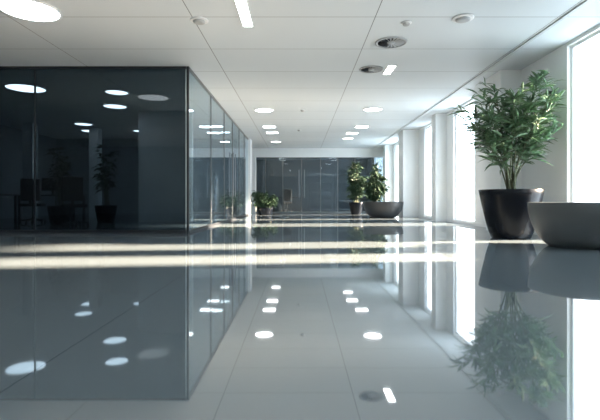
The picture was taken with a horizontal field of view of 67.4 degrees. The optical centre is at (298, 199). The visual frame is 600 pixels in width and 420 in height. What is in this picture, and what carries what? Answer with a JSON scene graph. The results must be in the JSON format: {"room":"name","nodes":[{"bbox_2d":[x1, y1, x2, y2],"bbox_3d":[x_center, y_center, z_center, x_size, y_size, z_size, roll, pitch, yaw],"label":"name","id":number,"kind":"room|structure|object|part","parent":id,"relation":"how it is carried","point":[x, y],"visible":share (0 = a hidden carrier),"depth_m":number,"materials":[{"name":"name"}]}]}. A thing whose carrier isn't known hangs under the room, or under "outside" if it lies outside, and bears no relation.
{"room":"lobby","nodes":[
{"label":"lobby","id":0,"kind":"room"},
{"bbox_2d":[0,66,185,232],"bbox_3d":[-5.765,-0.900,8.100,7.470,3.000,0.050,0,0,0],"label":"glass wall","id":1,"kind":"structure","parent":0,"point":[84,149],"depth_m":8.09,"materials":[{"name":"black glass"}]},
{"bbox_3d":[-5.975,-0.910,8.100,2.425,2.900,0.012,0,0,0],"label":"glass pane","id":2,"kind":"part","parent":1,"relation":"part of","materials":[{"name":"black glass"}]},
{"bbox_3d":[-4.750,-0.910,8.100,0.025,2.900,0.030,0,0,0],"label":"post","id":3,"kind":"part","parent":1,"relation":"part of","materials":[{"name":"black metal"}]},
{"bbox_3d":[-5.765,-2.380,8.100,7.470,0.040,0.050,0,0,0],"label":"rail","id":4,"kind":"part","parent":1,"relation":"part of","materials":[{"name":"black metal"}]},
{"bbox_3d":[-5.765,0.570,8.100,7.470,0.060,0.050,0,0,0],"label":"rail","id":5,"kind":"part","parent":1,"relation":"part of","materials":[{"name":"black metal"}]},
{"bbox_2d":[189,111,192,221],"bbox_3d":[-3.625,-0.900,12.275,1.450,3.000,0.150,0,0,0],"label":"panel","id":6,"kind":"object","parent":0,"point":[190,112],"visible":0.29,"depth_m":12.20,"materials":[{"name":"glass"}]},
{"bbox_2d":[193,139,222,214],"bbox_3d":[-5.960,-0.900,17.675,7.080,3.000,0.150,0,0,0],"label":"wall","id":7,"kind":"structure","parent":0,"point":[201,147],"depth_m":17.60,"materials":[{"name":"grey paint"}]},
{"bbox_2d":[189,67,248,232],"bbox_3d":[-2.000,-0.900,12.865,0.050,3.000,9.470,0,0,0],"label":"glass wall","id":8,"kind":"structure","parent":0,"point":[235,141],"depth_m":13.29,"materials":[{"name":"glass"}]},
{"bbox_3d":[-2.000,-0.905,10.200,0.030,2.910,0.014,0,0,0],"label":"post","id":9,"kind":"part","parent":8,"relation":"part of","materials":[{"name":"grey metal"}]},
{"bbox_3d":[-2.000,-0.905,11.100,0.012,2.910,1.786,0,0,0],"label":"glass pane","id":10,"kind":"part","parent":8,"relation":"part of","materials":[{"name":"clear glass"}]},
{"bbox_3d":[-2.000,-2.380,12.865,0.050,0.040,9.470,0,0,0],"label":"rail","id":11,"kind":"part","parent":8,"relation":"part of","materials":[{"name":"clear glass"}]},
{"bbox_3d":[-2.000,0.575,12.865,0.050,0.050,9.470,0,0,0],"label":"rail","id":12,"kind":"part","parent":8,"relation":"part of","materials":[{"name":"grey metal"}]},
{"bbox_3d":[-2.000,-0.905,12.000,0.030,2.910,0.014,0,0,0],"label":"post","id":13,"kind":"part","parent":8,"relation":"part of","materials":[{"name":"grey metal"}]},
{"bbox_3d":[-2.000,-0.905,12.750,0.012,2.910,1.486,0,0,0],"label":"glass pane","id":14,"kind":"part","parent":8,"relation":"part of","materials":[{"name":"clear glass"}]},
{"bbox_2d":[231,153,233,196],"bbox_3d":[-1.960,-0.750,13.300,0.070,1.300,0.028,0,0,0],"label":"door handle","id":15,"kind":"object","parent":8,"relation":"attached to","point":[233,153],"visible":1,"depth_m":13.29,"materials":[{"name":"metal"}]},
{"bbox_3d":[-2.000,-0.905,13.500,0.030,2.910,0.014,0,0,0],"label":"post","id":16,"kind":"part","parent":8,"relation":"part of","materials":[{"name":"grey metal"}]},
{"bbox_2d":[234,154,235,196],"bbox_3d":[-1.960,-0.750,13.700,0.070,1.300,0.028,0,0,0],"label":"door handle","id":17,"kind":"object","parent":8,"relation":"attached to","point":[235,154],"visible":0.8,"depth_m":13.69,"materials":[{"name":"metal"}]},
{"bbox_3d":[-2.000,-0.905,14.250,0.012,2.910,1.486,0,0,0],"label":"glass pane","id":18,"kind":"part","parent":8,"relation":"part of","materials":[{"name":"clear glass"}]},
{"bbox_3d":[-2.000,-0.905,15.700,0.012,2.910,1.386,0,0,0],"label":"glass pane","id":19,"kind":"part","parent":8,"relation":"part of","materials":[{"name":"clear glass"}]},
{"bbox_3d":[-2.000,-0.905,16.400,0.030,2.910,0.014,0,0,0],"label":"post","id":20,"kind":"part","parent":8,"relation":"part of","materials":[{"name":"grey metal"}]},
{"bbox_3d":[-2.000,-0.905,17.000,0.012,2.910,1.186,0,0,0],"label":"glass pane","id":21,"kind":"part","parent":8,"relation":"part of","materials":[{"name":"clear glass"}]},
{"bbox_2d":[252,148,255,212],"bbox_3d":[-5.750,-0.900,20.925,7.500,3.000,0.150,0,0,0],"label":"wall","id":22,"kind":"structure","parent":0,"point":[253,149],"depth_m":20.85,"materials":[{"name":"paint"}]},
{"bbox_2d":[0,210,599,419],"bbox_3d":[-2.600,0.650,11.500,13.800,0.100,31.000,0,0,0],"label":"floor","id":23,"kind":"structure","parent":0,"point":[276,316],"depth_m":2.17,"materials":[{"name":"grey tile"}]},
{"bbox_2d":[186,66,188,232],"bbox_3d":[-2.000,-0.900,8.100,0.040,3.000,0.040,0,0,0],"label":"post","id":24,"kind":"object","parent":23,"relation":"on","point":[187,67],"visible":1,"depth_m":8.08,"materials":[{"name":"metal"}]},
{"bbox_2d":[248,139,251,214],"bbox_3d":[-2.160,-0.900,17.900,0.520,3.000,0.600,0,0,0],"label":"pier","id":25,"kind":"object","parent":23,"relation":"on","point":[249,140],"visible":0.29,"depth_m":17.60,"materials":[{"name":"paint"}]},
{"bbox_2d":[251,190,278,214],"bbox_3d":[-1.360,0.107,18.087,1.164,0.986,1.126,0,0,0],"label":"potted shrub","id":26,"kind":"object","parent":23,"relation":"on","point":[263,204],"visible":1,"depth_m":17.84,"materials":[{"name":"green plant"}]},
{"bbox_2d":[257,207,273,214],"bbox_3d":[-1.360,0.448,18.100,0.680,0.304,0.680,0,0,0],"label":"pot","id":27,"kind":"object","parent":26,"relation":"attached to","point":[261,210],"depth_m":17.84,"materials":[{"name":"grey ceramic"}]},
{"bbox_2d":[281,189,292,211],"bbox_3d":[-0.629,0.025,22.700,0.603,1.150,0.631,0,0,0],"label":"office chair","id":28,"kind":"object","parent":23,"relation":"on","point":[287,193],"visible":0.86,"depth_m":22.42,"materials":[{"name":"black fabric"}]},
{"bbox_3d":[-0.600,-0.265,22.450,0.460,0.570,0.060,0,0,0],"label":"backrest","id":29,"kind":"part","parent":28,"relation":"part of","materials":[{"name":"black fabric"}]},
{"bbox_2d":[335,173,352,210],"bbox_3d":[2.600,-0.425,24.500,1.220,2.050,0.360,0,0,0],"label":"shelf","id":30,"kind":"object","parent":23,"relation":"on","point":[335,173],"visible":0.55,"depth_m":24.54,"materials":[{"name":"grey paint"}]},
{"bbox_3d":[2.000,-0.425,24.500,0.020,2.050,0.360,0,0,0],"label":"panel","id":31,"kind":"part","parent":30,"relation":"part of","materials":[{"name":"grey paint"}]},
{"bbox_2d":[345,161,368,214],"bbox_3d":[2.421,-0.463,18.615,1.069,2.126,1.060,0,0,0],"label":"potted tree","id":32,"kind":"object","parent":23,"relation":"on","point":[356,186],"visible":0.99,"depth_m":18.43,"materials":[{"name":"green plant"}]},
{"bbox_3d":[2.360,0.348,18.600,0.600,0.504,0.600,0,0,0],"label":"pot","id":33,"kind":"part","parent":32,"relation":"part of","materials":[{"name":"black ceramic"}]},
{"bbox_2d":[363,162,388,201],"bbox_3d":[2.943,-0.439,17.564,0.977,2.078,1.144,0,0,43],"label":"potted tree","id":34,"kind":"object","parent":23,"relation":"on","point":[375,187],"visible":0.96,"depth_m":17.42,"materials":[{"name":"green plant"}]},
{"bbox_2d":[363,202,403,217],"bbox_3d":[2.860,0.330,15.300,1.360,0.540,1.200,0,0,0],"label":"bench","id":35,"kind":"object","parent":23,"relation":"on","point":[373,209],"visible":1,"depth_m":14.85,"materials":[{"name":"grey fabric"}]},
{"bbox_2d":[383,145,392,201],"bbox_3d":[3.925,-0.900,19.850,0.350,3.000,0.500,0,0,0],"label":"pier","id":36,"kind":"object","parent":23,"relation":"on","point":[387,149],"visible":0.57,"depth_m":19.60,"materials":[{"name":"paint"}]},
{"bbox_2d":[399,130,418,217],"bbox_3d":[3.830,-0.900,15.750,0.540,3.000,0.700,0,0,0],"label":"pier","id":37,"kind":"object","parent":23,"relation":"on","point":[408,139],"visible":1,"depth_m":15.40,"materials":[{"name":"paint"}]},
{"bbox_2d":[432,114,446,221],"bbox_3d":[3.950,-0.900,12.700,0.300,3.000,0.400,0,0,0],"label":"pier","id":38,"kind":"object","parent":23,"relation":"on","point":[439,121],"visible":1,"depth_m":12.50,"materials":[{"name":"paint"}]},
{"bbox_2d":[486,70,520,229],"bbox_3d":[3.910,-0.900,8.625,0.380,3.000,0.650,0,0,0],"label":"pier","id":39,"kind":"object","parent":23,"relation":"on","point":[507,79],"visible":0.36,"depth_m":8.31,"materials":[{"name":"paint"}]},
{"bbox_2d":[444,69,569,239],"bbox_3d":[3.182,-0.721,7.110,1.732,2.642,1.484,0,0,0],"label":"potted plant","id":40,"kind":"object","parent":23,"relation":"on","point":[505,211],"visible":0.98,"depth_m":6.86,"materials":[{"name":"green plant"}]},
{"bbox_3d":[3.330,0.218,7.080,0.950,0.764,0.950,0,0,0],"label":"pot","id":41,"kind":"part","parent":40,"relation":"part of","materials":[{"name":"black ceramic"}]},
{"bbox_2d":[527,202,599,248],"bbox_3d":[3.555,0.315,5.800,1.060,0.570,1.200,0,0,0],"label":"bench","id":42,"kind":"object","parent":23,"relation":"on","point":[575,225],"visible":1,"depth_m":5.44,"materials":[{"name":"grey fabric"}]},
{"bbox_2d":[0,0,599,159],"bbox_3d":[-2.600,-2.460,11.500,13.800,0.120,31.000,0,0,0],"label":"ceiling","id":43,"kind":"structure","parent":0,"point":[297,55],"depth_m":7.13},
{"bbox_2d":[0,0,62,21],"bbox_3d":[-3.400,-2.391,5.680,0.740,0.018,0.740,0,0,0],"label":"recessed light","id":44,"kind":"object","parent":43,"relation":"in","point":[30,10],"visible":1,"depth_m":5.67,"materials":[{"name":"white plastic"}]},
{"bbox_2d":[190,16,207,24],"bbox_3d":[-1.330,-2.376,6.000,0.240,0.046,0.240,0,0,0],"label":"smoke detector","id":45,"kind":"object","parent":43,"relation":"attached to","point":[197,20],"visible":1,"depth_m":5.94,"materials":[{"name":"white plastic"}]},
{"bbox_2d":[234,0,253,26],"bbox_3d":[-0.700,-2.393,5.400,0.160,0.015,1.630,0,0,0],"label":"recessed light","id":46,"kind":"object","parent":43,"relation":"in","point":[242,6],"visible":1,"depth_m":5.75,"materials":[{"name":"white plastic"}]},
{"bbox_2d":[254,108,273,111],"bbox_3d":[-0.930,-2.391,12.000,0.530,0.018,0.530,0,0,0],"label":"recessed light","id":47,"kind":"object","parent":43,"relation":"in","point":[257,109],"visible":1,"depth_m":12.01,"materials":[{"name":"white plastic"}]},
{"bbox_2d":[255,109,272,111],"bbox_3d":[-0.930,-2.394,12.000,0.468,0.009,0.468,0,0,0],"label":"diffuser","id":48,"kind":"object","parent":47,"relation":"attached to","point":[257,110],"depth_m":12.02,"materials":[{"name":"white plastic"}]},
{"bbox_2d":[359,65,382,72],"bbox_3d":[1.320,-2.388,8.240,0.440,0.023,0.440,0,0,0],"label":"ceiling vent","id":49,"kind":"object","parent":43,"relation":"in","point":[372,68],"visible":1,"depth_m":8.21,"materials":[{"name":"metal"}]},
{"bbox_2d":[363,107,382,111],"bbox_3d":[1.950,-2.391,11.900,0.530,0.018,0.530,0,0,0],"label":"recessed light","id":50,"kind":"object","parent":43,"relation":"in","point":[370,109],"visible":1,"depth_m":11.88,"materials":[{"name":"white plastic"}]},
{"bbox_2d":[364,108,381,110],"bbox_3d":[1.950,-2.394,11.900,0.468,0.009,0.468,0,0,0],"label":"diffuser","id":51,"kind":"object","parent":50,"relation":"attached to","point":[365,109],"depth_m":11.89,"materials":[{"name":"white plastic"}]},
{"bbox_2d":[382,65,396,74],"bbox_3d":[1.660,-2.393,8.275,0.160,0.015,0.580,0,0,0],"label":"recessed light","id":52,"kind":"object","parent":43,"relation":"in","point":[389,69],"visible":1,"depth_m":8.24,"materials":[{"name":"white plastic"}]},
{"bbox_2d":[384,66,394,73],"bbox_3d":[1.660,-2.394,8.275,0.130,0.009,0.550,0,0,0],"label":"diffuser","id":53,"kind":"object","parent":52,"relation":"attached to","point":[389,69],"depth_m":8.24,"materials":[{"name":"white plastic"}]},
{"bbox_2d":[375,36,406,47],"bbox_3d":[1.400,-2.388,6.840,0.480,0.023,0.480,0,0,0],"label":"ceiling vent","id":54,"kind":"object","parent":43,"relation":"in","point":[394,41],"visible":1,"depth_m":6.81,"materials":[{"name":"metal"}]},
{"bbox_2d":[401,20,411,26],"bbox_3d":[1.450,-2.376,6.080,0.140,0.046,0.140,0,0,0],"label":"smoke detector","id":55,"kind":"object","parent":43,"relation":"attached to","point":[406,23],"visible":1,"depth_m":6.04,"materials":[{"name":"white plastic"}]},
{"bbox_2d":[452,14,473,22],"bbox_3d":[2.160,-2.376,5.930,0.280,0.046,0.280,0,0,0],"label":"smoke detector","id":56,"kind":"object","parent":43,"relation":"attached to","point":[461,18],"visible":1,"depth_m":5.87,"materials":[{"name":"white plastic"}]},
{"bbox_2d":[374,0,591,147],"bbox_3d":[3.465,-2.390,8.350,0.050,0.020,24.700,0,0,0],"label":"trim","id":57,"kind":"structure","parent":43,"relation":"attached to","point":[585,2],"depth_m":7.34,"materials":[{"name":"white metal"}]},
{"bbox_2d":[256,160,366,209],"bbox_3d":[-2.600,-0.900,27.100,13.800,3.000,0.200,0,0,0],"label":"wall","id":58,"kind":"structure","parent":0,"point":[291,168],"depth_m":27.00,"materials":[{"name":"grey glass"}]},
{"bbox_2d":[256,148,382,212],"bbox_3d":[1.050,-0.900,20.900,6.100,3.000,0.050,0,0,0],"label":"glass wall","id":59,"kind":"structure","parent":0,"point":[260,152],"depth_m":20.88,"materials":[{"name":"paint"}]},
{"bbox_3d":[-1.550,-0.715,20.900,0.035,2.530,0.030,0,0,0],"label":"post","id":60,"kind":"part","parent":59,"relation":"part of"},
{"bbox_3d":[-0.750,-0.715,20.900,0.035,2.530,0.030,0,0,0],"label":"post","id":61,"kind":"part","parent":59,"relation":"part of","materials":[{"name":"grey metal"}]},
{"bbox_3d":[0.120,-0.715,20.900,0.035,2.530,0.030,0,0,0],"label":"post","id":62,"kind":"part","parent":59,"relation":"part of","materials":[{"name":"grey metal"}]},
{"bbox_3d":[1.050,0.575,20.900,6.100,0.050,0.050,0,0,0],"label":"rail","id":63,"kind":"part","parent":59,"relation":"part of","materials":[{"name":"metal"}]},
{"bbox_3d":[1.050,-2.190,20.900,6.100,0.420,0.050,0,0,0],"label":"rail","id":64,"kind":"part","parent":59,"relation":"part of","materials":[{"name":"paint"}]},
{"bbox_3d":[1.000,-0.715,20.900,0.035,2.530,0.030,0,0,0],"label":"post","id":65,"kind":"part","parent":59,"relation":"part of","materials":[{"name":"grey metal"}]},
{"bbox_3d":[1.800,-0.715,20.900,0.035,2.530,0.030,0,0,0],"label":"post","id":66,"kind":"part","parent":59,"relation":"part of","materials":[{"name":"grey metal"}]},
{"bbox_2d":[367,24,599,234],"bbox_3d":[4.200,-0.900,11.500,0.200,3.000,31.000,0,0,0],"label":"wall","id":67,"kind":"structure","parent":0,"point":[555,178],"depth_m":7.80,"materials":[{"name":"paint"}]},
{"bbox_2d":[396,144,398,201],"bbox_3d":[4.200,-0.905,18.300,0.080,2.890,2.000,0,0,0],"label":"window","id":68,"kind":"structure","parent":67,"relation":"in","point":[397,145],"depth_m":19.25,"materials":[{"name":"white glass"}]},
{"bbox_2d":[426,125,431,216],"bbox_3d":[4.200,-0.905,14.250,0.080,2.890,0.900,0,0,0],"label":"window","id":69,"kind":"structure","parent":67,"relation":"in","point":[429,127],"depth_m":14.65,"materials":[{"name":"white glass"}]},
{"bbox_2d":[456,101,474,221],"bbox_3d":[4.200,-0.905,11.225,0.080,2.890,1.450,0,0,0],"label":"window","id":70,"kind":"structure","parent":67,"relation":"in","point":[467,106],"depth_m":11.91,"materials":[{"name":"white glass"}]},
{"bbox_2d":[446,219,485,226],"bbox_3d":[4.093,0.560,10.725,0.015,0.080,3.550,0,0,0],"label":"baseboard","id":71,"kind":"structure","parent":67,"relation":"attached to","point":[447,220],"depth_m":10.94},
{"bbox_2d":[571,30,599,201],"bbox_3d":[4.200,-0.905,6.415,0.080,2.890,0.930,0,0,0],"label":"window","id":72,"kind":"structure","parent":67,"relation":"in","point":[574,48],"depth_m":6.83,"materials":[{"name":"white glass"}]}
]}

